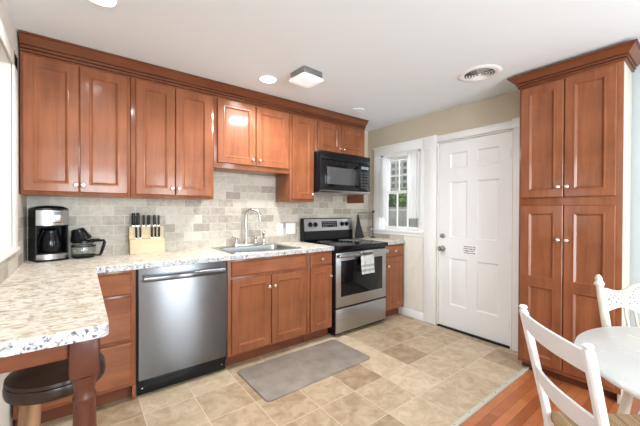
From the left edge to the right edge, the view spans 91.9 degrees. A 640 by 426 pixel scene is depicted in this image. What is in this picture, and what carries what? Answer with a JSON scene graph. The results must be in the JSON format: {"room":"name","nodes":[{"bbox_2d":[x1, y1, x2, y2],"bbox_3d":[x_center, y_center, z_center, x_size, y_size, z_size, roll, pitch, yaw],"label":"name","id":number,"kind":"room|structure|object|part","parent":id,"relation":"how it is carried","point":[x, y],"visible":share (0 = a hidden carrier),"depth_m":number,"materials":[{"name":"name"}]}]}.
{"room":"kitchen","nodes":[
{"label":"kitchen","id":0,"kind":"room"},
{"bbox_2d":[0,0,26,425],"bbox_3d":[-0.375,0.112,-0.127,0.139,2.431,5.750,0,0,-38],"label":"wall","id":1,"kind":"structure","parent":0,"point":[6,410],"depth_m":1.76,"materials":[{"name":"white paint"}]},
{"bbox_2d":[0,19,19,262],"bbox_3d":[-1.445,-0.347,1.254,0.170,1.156,1.450,0,0,-38],"label":"trim","id":2,"kind":"structure","parent":1,"relation":"attached to","point":[4,253],"depth_m":1.78,"materials":[{"name":"white paint"}]},
{"bbox_2d":[27,131,367,259],"bbox_3d":[-1.728,0.090,2.530,6.177,2.431,0.129,0,0,-38],"label":"wall","id":3,"kind":"structure","parent":0,"point":[188,224],"depth_m":2.98,"materials":[{"name":"tile"}]},
{"bbox_2d":[20,51,129,197],"bbox_3d":[-1.724,-0.570,2.226,0.594,0.902,0.345,0,0,-38],"label":"upper cabinet","id":4,"kind":"object","parent":3,"relation":"attached to","point":[75,118],"visible":1,"depth_m":2.09,"materials":[{"name":"brown wood"}]},
{"bbox_3d":[-1.758,-0.572,2.030,0.278,0.860,0.023,0,0,-38],"label":"door","id":5,"kind":"part","parent":4,"relation":"part of","materials":[{"name":"brown wood"}]},
{"bbox_3d":[-1.533,-0.572,2.203,0.277,0.860,0.023,0,0,-38],"label":"door","id":6,"kind":"part","parent":4,"relation":"part of","materials":[{"name":"brown wood"}]},
{"bbox_2d":[18,29,368,129],"bbox_3d":[-0.645,-1.071,2.852,3.069,0.100,0.070,0,0,-38],"label":"crown molding","id":7,"kind":"structure","parent":4,"relation":"attached to","point":[29,42],"depth_m":2.42,"materials":[{"name":"brown wood"}]},
{"bbox_2d":[129,76,213,199],"bbox_3d":[-1.242,-0.570,2.597,0.617,0.902,0.345,0,0,-38],"label":"upper cabinet","id":8,"kind":"object","parent":3,"relation":"attached to","point":[172,127],"visible":0.99,"depth_m":2.46,"materials":[{"name":"brown wood"}]},
{"bbox_3d":[-1.273,-0.572,2.403,0.272,0.860,0.023,0,0,-38],"label":"door","id":9,"kind":"part","parent":8,"relation":"part of","materials":[{"name":"brown wood"}]},
{"bbox_3d":[-1.046,-0.573,2.578,0.288,0.860,0.023,0,0,-38],"label":"door","id":10,"kind":"part","parent":8,"relation":"part of","materials":[{"name":"brown wood"}]},
{"bbox_2d":[214,96,289,175],"bbox_3d":[-0.689,-0.711,3.021,0.771,0.623,0.345,0,0,-38],"label":"upper cabinet","id":11,"kind":"object","parent":3,"relation":"attached to","point":[252,139],"visible":0.97,"depth_m":2.88,"materials":[{"name":"brown wood"}]},
{"bbox_3d":[-0.750,-0.723,2.804,0.359,0.560,0.023,0,0,-38],"label":"door","id":12,"kind":"part","parent":11,"relation":"part of","materials":[{"name":"brown wood"}]},
{"bbox_3d":[-0.461,-0.723,3.027,0.356,0.560,0.023,0,0,-38],"label":"door","id":13,"kind":"part","parent":11,"relation":"part of","materials":[{"name":"brown wood"}]},
{"bbox_2d":[277,224,282,234],"bbox_3d":[-0.443,0.177,3.432,0.074,0.120,0.010,0,0,-38],"label":"outlet plate","id":14,"kind":"object","parent":3,"relation":"attached to","point":[279,226],"visible":1,"depth_m":3.43,"materials":[{"name":"white plastic"}]},
{"bbox_2d":[286,223,294,233],"bbox_3d":[-0.329,0.177,3.514,0.128,0.124,0.018,0,0,-38],"label":"switch plate","id":15,"kind":"object","parent":3,"relation":"attached to","point":[290,227],"visible":1,"depth_m":3.51,"materials":[{"name":"white plastic"}]},
{"bbox_2d":[276,113,313,201],"bbox_3d":[-0.261,-0.572,3.353,0.306,0.902,0.345,0,0,-38],"label":"upper cabinet","id":16,"kind":"object","parent":3,"relation":"attached to","point":[296,186],"visible":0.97,"depth_m":3.24,"materials":[{"name":"brown wood"}]},
{"bbox_3d":[-0.192,-0.571,3.263,0.306,0.902,0.018,0,0,-38],"label":"frame","id":17,"kind":"part","parent":16,"relation":"part of","materials":[{"name":"brown wood"}]},
{"bbox_3d":[-0.177,-0.574,3.247,0.268,0.860,0.023,0,0,-38],"label":"door","id":18,"kind":"part","parent":16,"relation":"part of","materials":[{"name":"brown wood"}]},
{"bbox_2d":[314,119,364,202],"bbox_3d":[0.168,-0.573,3.683,0.770,0.900,0.345,0,0,-38],"label":"upper cabinet","id":19,"kind":"object","parent":3,"relation":"attached to","point":[328,136],"visible":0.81,"depth_m":3.55,"materials":[{"name":"brown wood"}]},
{"bbox_3d":[0.111,-0.845,3.466,0.331,0.318,0.023,0,0,-38],"label":"door","id":20,"kind":"part","parent":19,"relation":"part of","materials":[{"name":"brown wood"}]},
{"bbox_3d":[0.238,-0.844,3.591,0.769,0.356,0.018,0,0,-38],"label":"frame","id":21,"kind":"part","parent":19,"relation":"part of","materials":[{"name":"brown wood"}]},
{"bbox_2d":[314,150,369,195],"bbox_3d":[0.198,-0.440,3.629,0.750,0.445,0.466,0,0,-38],"label":"microwave","id":22,"kind":"object","parent":19,"relation":"attached to","point":[334,173],"visible":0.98,"depth_m":3.44,"materials":[{"name":"black plastic"}]},
{"bbox_3d":[0.225,-0.411,3.443,0.565,0.325,0.024,0,0,-38],"label":"door","id":23,"kind":"part","parent":22,"relation":"part of","materials":[{"name":"black plastic"}]},
{"bbox_3d":[0.452,-0.412,3.570,0.031,0.255,0.064,0,0,-38],"label":"handle","id":24,"kind":"part","parent":22,"relation":"part of","materials":[{"name":"black plastic"}]},
{"bbox_3d":[0.522,-0.411,3.672,0.183,0.325,0.024,0,0,-38],"label":"control panel","id":25,"kind":"part","parent":22,"relation":"part of","materials":[{"name":"black plastic"}]},
{"bbox_3d":[0.395,-0.846,3.684,0.372,0.318,0.023,0,0,-38],"label":"door","id":26,"kind":"part","parent":19,"relation":"part of","materials":[{"name":"brown wood"}]},
{"bbox_3d":[0.451,-0.396,3.933,0.016,0.544,0.292,0,0,-38],"label":"panel","id":27,"kind":"part","parent":19,"relation":"part of","materials":[{"name":"brown wood"}]},
{"bbox_2d":[6,0,639,130],"bbox_3d":[0.058,-1.149,0.207,6.177,0.110,5.970,0,0,-38],"label":"ceiling","id":28,"kind":"structure","parent":0,"point":[397,61],"depth_m":1.99,"materials":[{"name":"white paint"}]},
{"bbox_2d":[89,0,118,7],"bbox_3d":[-1.135,-1.114,1.605,0.158,0.006,0.158,0,0,-38],"label":"recessed light","id":29,"kind":"object","parent":28,"relation":"in","point":[104,3],"visible":1,"depth_m":1.64,"materials":[{"name":"white ceramic"}]},
{"bbox_2d":[258,75,276,82],"bbox_3d":[-0.435,-1.118,2.592,0.158,0.006,0.158,0,0,-38],"label":"recessed light","id":30,"kind":"object","parent":28,"relation":"in","point":[264,78],"visible":1,"depth_m":2.59,"materials":[{"name":"white ceramic"}]},
{"bbox_2d":[289,66,323,87],"bbox_3d":[-0.109,-1.082,2.468,0.216,0.073,0.216,0,0,-41],"label":"light","id":31,"kind":"object","parent":28,"relation":"attached to","point":[307,77],"visible":1,"depth_m":2.42,"materials":[{"name":"white glass"}]},
{"bbox_3d":[-0.109,-1.091,2.468,0.184,0.055,0.184,0,0,-41],"label":"frame","id":32,"kind":"part","parent":31,"relation":"part of","materials":[{"name":"silver metal"}]},
{"bbox_2d":[458,64,501,81],"bbox_3d":[1.275,-1.108,2.478,0.320,0.012,0.320,0,0,-38],"label":"ceiling vent","id":33,"kind":"object","parent":28,"relation":"in","point":[488,71],"visible":1,"depth_m":2.45,"materials":[{"name":"white metal"}]},
{"bbox_2d":[14,313,639,425],"bbox_3d":[0.049,1.300,0.223,6.177,0.065,5.970,0,0,-38],"label":"floor","id":34,"kind":"structure","parent":0,"point":[417,372],"depth_m":2.15,"materials":[{"name":"tile"}]},
{"bbox_2d":[0,338,99,425],"bbox_3d":[-1.187,0.817,1.333,0.349,0.876,1.177,0,0,-38],"label":"support","id":35,"kind":"object","parent":34,"relation":"on","point":[83,357],"visible":0.84,"depth_m":0.94,"materials":[{"name":"brown wood"}]},
{"bbox_3d":[-0.744,0.821,0.980,0.078,0.876,0.078,0,0,-38],"label":"leg","id":36,"kind":"part","parent":35,"relation":"part of","materials":[{"name":"brown wood"}]},
{"bbox_2d":[2,353,104,425],"bbox_3d":[-1.014,0.917,1.200,0.301,0.681,0.301,1,1,43],"label":"bar stool","id":37,"kind":"object","parent":34,"relation":"on","point":[29,388],"visible":0.55,"depth_m":1.08,"materials":[{"name":"brown leather"}]},
{"bbox_3d":[-1.148,0.956,1.189,0.097,0.603,0.039,0,0,-5],"label":"leg","id":38,"kind":"part","parent":37,"relation":"part of","materials":[{"name":"brown wood"}]},
{"bbox_3d":[-1.004,0.957,1.066,0.039,0.603,0.097,0,0,-5],"label":"leg","id":39,"kind":"part","parent":37,"relation":"part of","materials":[{"name":"brown wood"}]},
{"bbox_2d":[13,270,135,425],"bbox_3d":[-1.635,0.810,2.114,0.589,0.875,0.648,0,0,-38],"label":"base cabinet","id":40,"kind":"object","parent":34,"relation":"on","point":[118,288],"visible":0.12,"depth_m":2.00,"materials":[{"name":"brown wood"}]},
{"bbox_3d":[-1.465,0.994,1.887,0.548,0.278,0.020,0,0,-38],"label":"drawer","id":41,"kind":"part","parent":40,"relation":"part of","materials":[{"name":"brown wood"}]},
{"bbox_3d":[-1.463,0.466,1.883,0.548,0.146,0.020,0,0,-38],"label":"drawer","id":42,"kind":"part","parent":40,"relation":"part of","materials":[{"name":"brown wood"}]},
{"bbox_3d":[-1.464,0.697,1.885,0.548,0.284,0.020,0,0,-38],"label":"drawer","id":43,"kind":"part","parent":40,"relation":"part of","materials":[{"name":"brown wood"}]},
{"bbox_2d":[136,261,226,395],"bbox_3d":[-1.135,0.805,2.461,0.616,0.862,0.671,0,0,-38],"label":"dishwasher","id":44,"kind":"object","parent":34,"relation":"on","point":[181,310],"visible":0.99,"depth_m":2.22,"materials":[{"name":"silver metal"}]},
{"bbox_3d":[-0.992,1.187,2.277,0.606,0.102,0.053,0,0,-38],"label":"kick panel","id":45,"kind":"part","parent":44,"relation":"part of","materials":[{"name":"black plastic"}]},
{"bbox_3d":[-0.953,0.440,2.224,0.556,0.040,0.079,0,0,-38],"label":"handle","id":46,"kind":"part","parent":44,"relation":"part of","materials":[{"name":"silver metal"}]},
{"bbox_2d":[225,253,306,366],"bbox_3d":[-0.596,0.808,2.913,0.771,0.875,0.648,0,0,-38],"label":"base cabinet","id":47,"kind":"object","parent":34,"relation":"on","point":[267,296],"visible":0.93,"depth_m":2.64,"materials":[{"name":"brown wood"}]},
{"bbox_2d":[0,241,333,357],"bbox_3d":[-0.598,0.356,2.164,2.304,0.038,1.833,0,0,-38],"label":"countertop","id":48,"kind":"structure","parent":47,"relation":"on","point":[44,305],"depth_m":1.31,"materials":[{"name":"beige stone"}]},
{"bbox_2d":[28,205,68,262],"bbox_3d":[-1.893,0.139,2.171,0.189,0.384,0.184,0,0,32],"label":"coffee maker","id":49,"kind":"object","parent":48,"relation":"on","point":[48,225],"visible":1,"depth_m":2.12,"materials":[{"name":"black plastic"}]},
{"bbox_3d":[-1.901,-0.039,2.175,0.164,0.027,0.180,0,0,32],"label":"lid","id":50,"kind":"part","parent":49,"relation":"part of","materials":[{"name":"black plastic"}]},
{"bbox_3d":[-1.818,0.033,2.139,0.012,0.093,0.064,0,0,32],"label":"control panel","id":51,"kind":"part","parent":49,"relation":"part of","materials":[{"name":"silver metal"}]},
{"bbox_2d":[70,228,105,258],"bbox_3d":[-1.736,0.219,2.322,0.215,0.223,0.155,0,0,-38],"label":"glass carafe","id":52,"kind":"object","parent":48,"relation":"on","point":[79,235],"visible":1,"depth_m":2.27,"materials":[{"name":"black glass"}]},
{"bbox_3d":[-1.751,0.163,2.310,0.174,0.110,0.132,0,0,-38],"label":"lid","id":53,"kind":"part","parent":52,"relation":"part of","materials":[{"name":"black plastic"}]},
{"bbox_3d":[-1.665,0.260,2.341,0.084,0.125,0.021,0,0,-21],"label":"handle","id":54,"kind":"part","parent":52,"relation":"part of","materials":[{"name":"black plastic"}]},
{"bbox_2d":[128,226,164,254],"bbox_3d":[-1.443,0.219,2.579,0.252,0.222,0.100,0,0,-39],"label":"knife block","id":55,"kind":"object","parent":48,"relation":"on","point":[146,244],"visible":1,"depth_m":2.55,"materials":[{"name":"brown wood"}]},
{"bbox_2d":[132,213,134,225],"bbox_3d":[-1.521,0.085,2.527,0.027,0.169,0.018,0,0,-38],"label":"kitchen knife","id":56,"kind":"object","parent":55,"relation":"in","point":[133,214],"visible":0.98,"depth_m":2.52,"materials":[{"name":"black plastic"}]},
{"bbox_2d":[136,213,139,225],"bbox_3d":[-1.496,0.084,2.546,0.027,0.171,0.018,0,0,-38],"label":"kitchen knife","id":57,"kind":"object","parent":55,"relation":"in","point":[137,214],"visible":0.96,"depth_m":2.54,"materials":[{"name":"black plastic"}]},
{"bbox_2d":[142,215,144,225],"bbox_3d":[-1.464,0.094,2.571,0.019,0.151,0.013,0,0,-38],"label":"kitchen knife","id":58,"kind":"object","parent":55,"relation":"in","point":[143,216],"visible":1,"depth_m":2.56,"materials":[{"name":"black plastic"}]},
{"bbox_2d":[147,215,149,225],"bbox_3d":[-1.434,0.093,2.594,0.025,0.151,0.016,0,0,-38],"label":"kitchen knife","id":59,"kind":"object","parent":55,"relation":"in","point":[148,216],"visible":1,"depth_m":2.59,"materials":[{"name":"black plastic"}]},
{"bbox_2d":[153,215,155,225],"bbox_3d":[-1.400,0.093,2.620,0.025,0.151,0.016,0,0,-38],"label":"kitchen knife","id":60,"kind":"object","parent":55,"relation":"in","point":[154,216],"visible":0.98,"depth_m":2.61,"materials":[{"name":"black plastic"}]},
{"bbox_2d":[232,208,265,245],"bbox_3d":[-0.693,0.139,3.088,0.368,0.372,0.125,0,0,-38],"label":"kitchen faucet","id":61,"kind":"object","parent":48,"relation":"on","point":[255,242],"visible":1,"depth_m":3.09,"materials":[{"name":"silver metal"}]},
{"bbox_3d":[-0.740,0.314,3.098,0.270,0.020,0.054,0,0,-38],"label":"deck plate","id":62,"kind":"part","parent":61,"relation":"part of","materials":[{"name":"silver metal"}]},
{"bbox_3d":[-0.676,0.130,3.095,0.179,0.354,0.051,0,0,2],"label":"spout","id":63,"kind":"part","parent":61,"relation":"part of","materials":[{"name":"silver metal"}]},
{"bbox_3d":[-0.645,0.264,3.167,0.076,0.085,0.045,0,0,-26],"label":"handle","id":64,"kind":"part","parent":61,"relation":"part of","materials":[{"name":"silver metal"}]},
{"bbox_2d":[212,243,300,253],"bbox_3d":[-0.597,0.417,2.924,0.690,0.182,0.540,0,0,-38],"label":"sink","id":65,"kind":"object","parent":48,"relation":"in","point":[269,246],"visible":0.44,"depth_m":3.04,"materials":[{"name":"silver metal"}]},
{"bbox_3d":[-0.565,0.833,2.576,0.351,0.597,0.023,0,0,-38],"label":"door","id":66,"kind":"part","parent":47,"relation":"part of","materials":[{"name":"brown wood"}]},
{"bbox_3d":[-0.420,0.453,2.686,0.716,0.123,0.020,0,0,-38],"label":"drawer","id":67,"kind":"part","parent":47,"relation":"part of","materials":[{"name":"brown wood"}]},
{"bbox_3d":[-0.276,0.832,2.799,0.365,0.597,0.023,0,0,-38],"label":"door","id":68,"kind":"part","parent":47,"relation":"part of","materials":[{"name":"brown wood"}]},
{"bbox_2d":[238,340,369,401],"bbox_3d":[-0.103,1.246,2.543,1.013,0.010,0.502,0,0,-38],"label":"floor mat","id":69,"kind":"object","parent":34,"relation":"on","point":[276,378],"visible":1,"depth_m":2.47,"materials":[{"name":"grey fabric"}]},
{"bbox_2d":[303,250,332,341],"bbox_3d":[-0.168,0.808,3.243,0.304,0.875,0.648,0,0,-38],"label":"base cabinet","id":70,"kind":"object","parent":34,"relation":"on","point":[319,264],"visible":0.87,"depth_m":3.01,"materials":[{"name":"brown wood"}]},
{"bbox_3d":[0.013,0.447,3.020,0.262,0.113,0.020,0,0,-38],"label":"drawer","id":71,"kind":"part","parent":70,"relation":"part of","materials":[{"name":"brown wood"}]},
{"bbox_3d":[0.013,0.829,3.021,0.262,0.615,0.023,0,0,-38],"label":"door","id":72,"kind":"part","parent":70,"relation":"part of","materials":[{"name":"brown wood"}]},
{"bbox_2d":[300,218,388,335],"bbox_3d":[0.278,0.655,3.546,0.762,1.182,0.694,0,0,-38],"label":"stove","id":73,"kind":"object","parent":34,"relation":"on","point":[358,299],"visible":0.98,"depth_m":3.33,"materials":[{"name":"silver metal"}]},
{"bbox_3d":[0.110,0.141,3.763,0.736,0.138,0.020,0,0,-38],"label":"control panel","id":74,"kind":"part","parent":73,"relation":"part of","materials":[{"name":"silver metal"}]},
{"bbox_2d":[300,238,387,250],"bbox_3d":[0.275,0.351,3.549,0.762,0.047,0.660,0,0,-38],"label":"cooktop","id":75,"kind":"object","parent":73,"relation":"in","point":[340,244],"depth_m":3.44,"materials":[{"name":"black glass"}]},
{"bbox_3d":[0.451,0.678,3.320,0.748,0.549,0.020,0,0,-38],"label":"oven door","id":76,"kind":"part","parent":73,"relation":"part of","materials":[{"name":"silver metal"}]},
{"bbox_3d":[0.450,1.088,3.323,0.748,0.240,0.020,0,0,-38],"label":"drawer","id":77,"kind":"part","parent":73,"relation":"part of","materials":[{"name":"silver metal"}]},
{"bbox_3d":[0.474,0.430,3.291,0.736,0.036,0.054,0,0,-38],"label":"handle","id":78,"kind":"part","parent":73,"relation":"part of","materials":[{"name":"silver metal"}]},
{"bbox_2d":[359,250,374,273],"bbox_3d":[0.495,0.518,3.271,0.194,0.232,0.050,0,0,-38],"label":"dish towel","id":79,"kind":"object","parent":73,"relation":"hanging from","point":[366,260],"visible":1,"depth_m":3.25,"materials":[{"name":"white fabric"}]},
{"bbox_2d":[385,244,402,316],"bbox_3d":[0.708,0.807,3.917,0.364,0.875,0.648,0,0,-38],"label":"base cabinet","id":80,"kind":"object","parent":34,"relation":"on","point":[394,258],"visible":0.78,"depth_m":3.70,"materials":[{"name":"brown wood"}]},
{"bbox_2d":[354,237,404,244],"bbox_3d":[0.702,0.349,3.923,0.368,0.038,0.630,0,0,-38],"label":"countertop","id":81,"kind":"structure","parent":80,"relation":"on","point":[390,241],"depth_m":3.75,"materials":[{"name":"beige stone"}]},
{"bbox_3d":[0.607,0.144,4.062,0.338,0.367,0.084,0,0,-38],"label":"towel stand","id":82,"kind":"object","parent":81,"relation":"on","visible":0},
{"bbox_2d":[355,215,363,237],"bbox_3d":[0.509,0.173,3.977,0.168,0.298,0.051,0,0,-38],"label":"hanging cloth","id":83,"kind":"object","parent":82,"relation":"hanging from","point":[358,233],"visible":1,"depth_m":3.94,"materials":[{"name":"black"}]},
{"bbox_3d":[0.888,0.446,3.693,0.318,0.113,0.020,0,0,-38],"label":"drawer","id":84,"kind":"part","parent":80,"relation":"part of","materials":[{"name":"brown wood"}]},
{"bbox_2d":[450,366,528,425],"bbox_3d":[0.428,1.264,1.553,3.200,0.019,0.023,0,0,-38],"label":"trim","id":85,"kind":"structure","parent":34,"relation":"on","point":[511,380],"depth_m":2.10,"materials":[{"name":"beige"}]},
{"bbox_2d":[507,38,639,403],"bbox_3d":[1.895,0.090,2.348,0.373,2.364,0.748,0,0,-38],"label":"pantry cabinet","id":86,"kind":"object","parent":34,"relation":"on","point":[576,113],"visible":0.95,"depth_m":2.22,"materials":[{"name":"brown wood"}]},
{"bbox_3d":[1.700,0.555,2.390,0.023,1.223,0.276,0,0,-38],"label":"door","id":87,"kind":"part","parent":86,"relation":"part of","materials":[{"name":"brown wood"}]},
{"bbox_3d":[1.704,-0.553,2.383,0.023,0.867,0.276,0,0,-38],"label":"door","id":88,"kind":"part","parent":86,"relation":"part of","materials":[{"name":"brown wood"}]},
{"bbox_3d":[1.899,-1.049,2.341,0.373,0.086,0.748,0,0,-38],"label":"crown","id":89,"kind":"part","parent":86,"relation":"part of","materials":[{"name":"brown wood"}]},
{"bbox_3d":[1.873,0.557,2.166,0.023,1.223,0.277,0,0,-38],"label":"door","id":90,"kind":"part","parent":86,"relation":"part of","materials":[{"name":"brown wood"}]},
{"bbox_3d":[1.877,-0.551,2.159,0.023,0.867,0.277,0,0,-38],"label":"door","id":91,"kind":"part","parent":86,"relation":"part of","materials":[{"name":"brown wood"}]},
{"bbox_3d":[2.109,0.125,2.143,0.284,2.296,0.018,0,0,-38],"label":"panel","id":92,"kind":"part","parent":86,"relation":"part of","materials":[{"name":"beige paint"}]},
{"bbox_2d":[519,304,639,425],"bbox_3d":[1.058,0.835,1.099,0.522,0.884,0.450,0,0,9],"label":"chair","id":93,"kind":"object","parent":34,"relation":"on","point":[571,413],"visible":1,"depth_m":1.08,"materials":[{"name":"white paint"}]},
{"bbox_3d":[0.908,0.827,1.301,0.126,0.872,0.051,0,0,20],"label":"post","id":94,"kind":"part","parent":93,"relation":"part of","materials":[{"name":"white paint"}]},
{"bbox_3d":[1.117,0.844,1.090,0.382,0.037,0.418,0,0,9],"label":"seat","id":95,"kind":"part","parent":93,"relation":"part of","materials":[{"name":"brown wood"}]},
{"bbox_3d":[0.855,0.829,0.950,0.126,0.872,0.051,0,0,-3],"label":"post","id":96,"kind":"part","parent":93,"relation":"part of","materials":[{"name":"white paint"}]},
{"bbox_2d":[574,326,639,398],"bbox_3d":[1.380,0.897,0.947,0.936,0.759,0.936,0,0,-38],"label":"round table","id":97,"kind":"object","parent":34,"relation":"on","point":[617,348],"visible":0.76,"depth_m":1.14,"materials":[{"name":"white paint"}]},
{"bbox_2d":[594,274,639,413],"bbox_3d":[1.671,0.799,1.398,0.492,0.959,0.476,0,0,-1],"label":"chair","id":98,"kind":"object","parent":34,"relation":"on","point":[628,297],"visible":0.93,"depth_m":1.59,"materials":[{"name":"beige paint"}]},
{"bbox_3d":[1.452,0.578,1.569,0.043,0.519,0.114,0,0,-12],"label":"post","id":99,"kind":"part","parent":98,"relation":"part of","materials":[{"name":"beige paint"}]},
{"bbox_3d":[1.669,0.444,1.605,0.438,0.150,0.058,0,0,-1],"label":"crest rail","id":100,"kind":"part","parent":98,"relation":"part of","materials":[{"name":"beige paint"}]},
{"bbox_3d":[1.493,1.061,1.533,0.041,0.433,0.095,0,0,-31],"label":"leg","id":101,"kind":"part","parent":98,"relation":"part of","materials":[{"name":"beige paint"}]},
{"bbox_2d":[367,64,639,348],"bbox_3d":[2.460,0.108,2.055,0.139,2.431,5.750,0,0,-38],"label":"wall","id":102,"kind":"structure","parent":0,"point":[505,107],"depth_m":3.09,"materials":[{"name":"beige paint"}]},
{"bbox_2d":[371,138,423,236],"bbox_3d":[0.996,-0.297,3.919,0.165,1.143,0.805,0,0,-38],"label":"window","id":103,"kind":"structure","parent":102,"relation":"in","point":[380,226],"depth_m":3.94,"materials":[{"name":"white paint"}]},
{"bbox_3d":[0.994,0.242,3.922,0.165,0.065,0.805,0,0,-38],"label":"sill","id":104,"kind":"part","parent":103,"relation":"part of","materials":[{"name":"white paint"}]},
{"bbox_3d":[1.068,-0.483,3.919,0.030,0.460,0.550,0,0,-38],"label":"sash","id":105,"kind":"part","parent":103,"relation":"part of","materials":[{"name":"white paint"}]},
{"bbox_2d":[379,151,420,159],"bbox_3d":[0.995,-0.708,3.861,0.056,0.021,0.646,0,0,-38],"label":"curtain rod","id":106,"kind":"object","parent":103,"relation":"attached to","point":[420,151],"visible":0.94,"depth_m":3.83,"materials":[{"name":"white paint"}]},
{"bbox_2d":[380,156,387,217],"bbox_3d":[0.832,-0.335,4.042,0.037,0.790,0.140,0,0,-38],"label":"curtain","id":107,"kind":"object","parent":106,"relation":"hanging from","point":[384,162],"visible":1,"depth_m":4.03,"materials":[{"name":"white fabric"}]},
{"bbox_2d":[407,151,419,217],"bbox_3d":[1.109,-0.332,3.682,0.037,0.790,0.187,0,0,-38],"label":"curtain","id":108,"kind":"object","parent":106,"relation":"hanging from","point":[413,160],"visible":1,"depth_m":3.69,"materials":[{"name":"white fabric"}]},
{"bbox_3d":[1.038,-0.038,3.900,0.030,0.490,0.550,0,0,-38],"label":"sash","id":109,"kind":"part","parent":103,"relation":"part of","materials":[{"name":"white paint"}]},
{"bbox_2d":[398,307,422,320],"bbox_3d":[1.083,1.204,3.735,0.017,0.088,0.385,0,0,-38],"label":"baseboard","id":110,"kind":"structure","parent":102,"relation":"attached to","point":[402,310],"depth_m":3.72,"materials":[{"name":"white paint"}]},
{"bbox_2d":[404,236,423,312],"bbox_3d":[1.134,0.717,3.675,0.007,0.882,0.325,0,0,-38],"label":"wall panel","id":111,"kind":"object","parent":102,"relation":"attached to","point":[413,245],"visible":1,"depth_m":3.69,"materials":[{"name":"beige paint"}]},
{"bbox_2d":[423,117,519,351],"bbox_3d":[1.575,0.194,3.182,0.146,2.118,1.093,0,0,-38],"label":"door frame","id":112,"kind":"structure","parent":102,"relation":"attached to","point":[431,207],"depth_m":3.45,"materials":[{"name":"white paint"}]},
{"bbox_2d":[437,324,509,348],"bbox_3d":[1.570,1.245,3.187,0.112,0.016,0.736,0,0,-38],"label":"threshold","id":113,"kind":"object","parent":102,"relation":"attached to","point":[440,325],"depth_m":3.11,"materials":[{"name":"black"}]},
{"bbox_2d":[438,131,510,345],"bbox_3d":[1.539,0.236,3.148,0.113,1.998,0.736,0,0,-38],"label":"door","id":114,"kind":"structure","parent":102,"relation":"in","point":[475,176],"depth_m":3.12,"materials":[{"name":"white paint"}]},
{"bbox_3d":[1.327,0.389,3.390,0.071,0.064,0.064,0,0,-38],"label":"knob","id":115,"kind":"part","parent":114,"relation":"part of","materials":[{"name":"silver metal"}]},
{"bbox_2d":[463,245,476,255],"bbox_3d":[1.536,0.382,3.175,0.002,0.098,0.148,0,0,-38],"label":"door sign","id":116,"kind":"object","parent":114,"relation":"attached to","point":[467,249],"visible":1,"depth_m":3.18,"materials":[{"name":"white paper"}]},
{"bbox_2d":[464,246,474,254],"bbox_3d":[1.532,0.381,3.178,0.001,0.078,0.120,0,0,-38],"label":"print","id":117,"kind":"object","parent":116,"relation":"attached to","point":[468,250],"depth_m":3.18,"materials":[{"name":"grey paper"}]},
{"label":"outside","id":118,"kind":"structure","parent":0,"visible":0},
{"bbox_3d":[3.360,1.568,9.546,10.403,0.100,13.000,0,0,-38],"label":"lawn","id":119,"kind":"structure","parent":118,"visible":0},
{"bbox_2d":[388,190,396,206],"bbox_3d":[1.718,0.407,8.720,1.001,2.227,1.034,0,0,-38],"label":"shrub","id":120,"kind":"object","parent":119,"relation":"on","point":[392,197],"visible":0.14,"depth_m":8.40,"materials":[{"name":"green plant"}]},
{"bbox_2d":[388,162,406,206],"bbox_3d":[4.415,-1.587,10.959,4.000,6.200,8.600,0,0,-38],"label":"house","id":121,"kind":"structure","parent":119,"relation":"on","point":[404,163],"depth_m":10.64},
{"bbox_2d":[389,159,406,199],"bbox_3d":[2.445,-0.282,9.013,0.100,3.600,5.600,0,0,-38],"label":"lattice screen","id":122,"kind":"object","parent":119,"relation":"on","point":[402,167],"visible":0.06,"depth_m":9.20,"materials":[{"name":"white wood"}]},
{"bbox_2d":[394,187,406,206],"bbox_3d":[2.390,0.382,7.854,1.091,2.293,1.096,0,0,-38],"label":"shrub","id":123,"kind":"object","parent":119,"relation":"on","point":[401,202],"visible":0.16,"depth_m":7.70,"materials":[{"name":"green plant"}]},
{"bbox_2d":[388,207,417,226],"bbox_3d":[1.844,0.667,7.449,0.062,1.618,4.940,0,0,-38],"label":"fence","id":124,"kind":"object","parent":119,"relation":"on","point":[402,211],"visible":0.02,"depth_m":7.32,"materials":[{"name":"white wood"}]}
]}

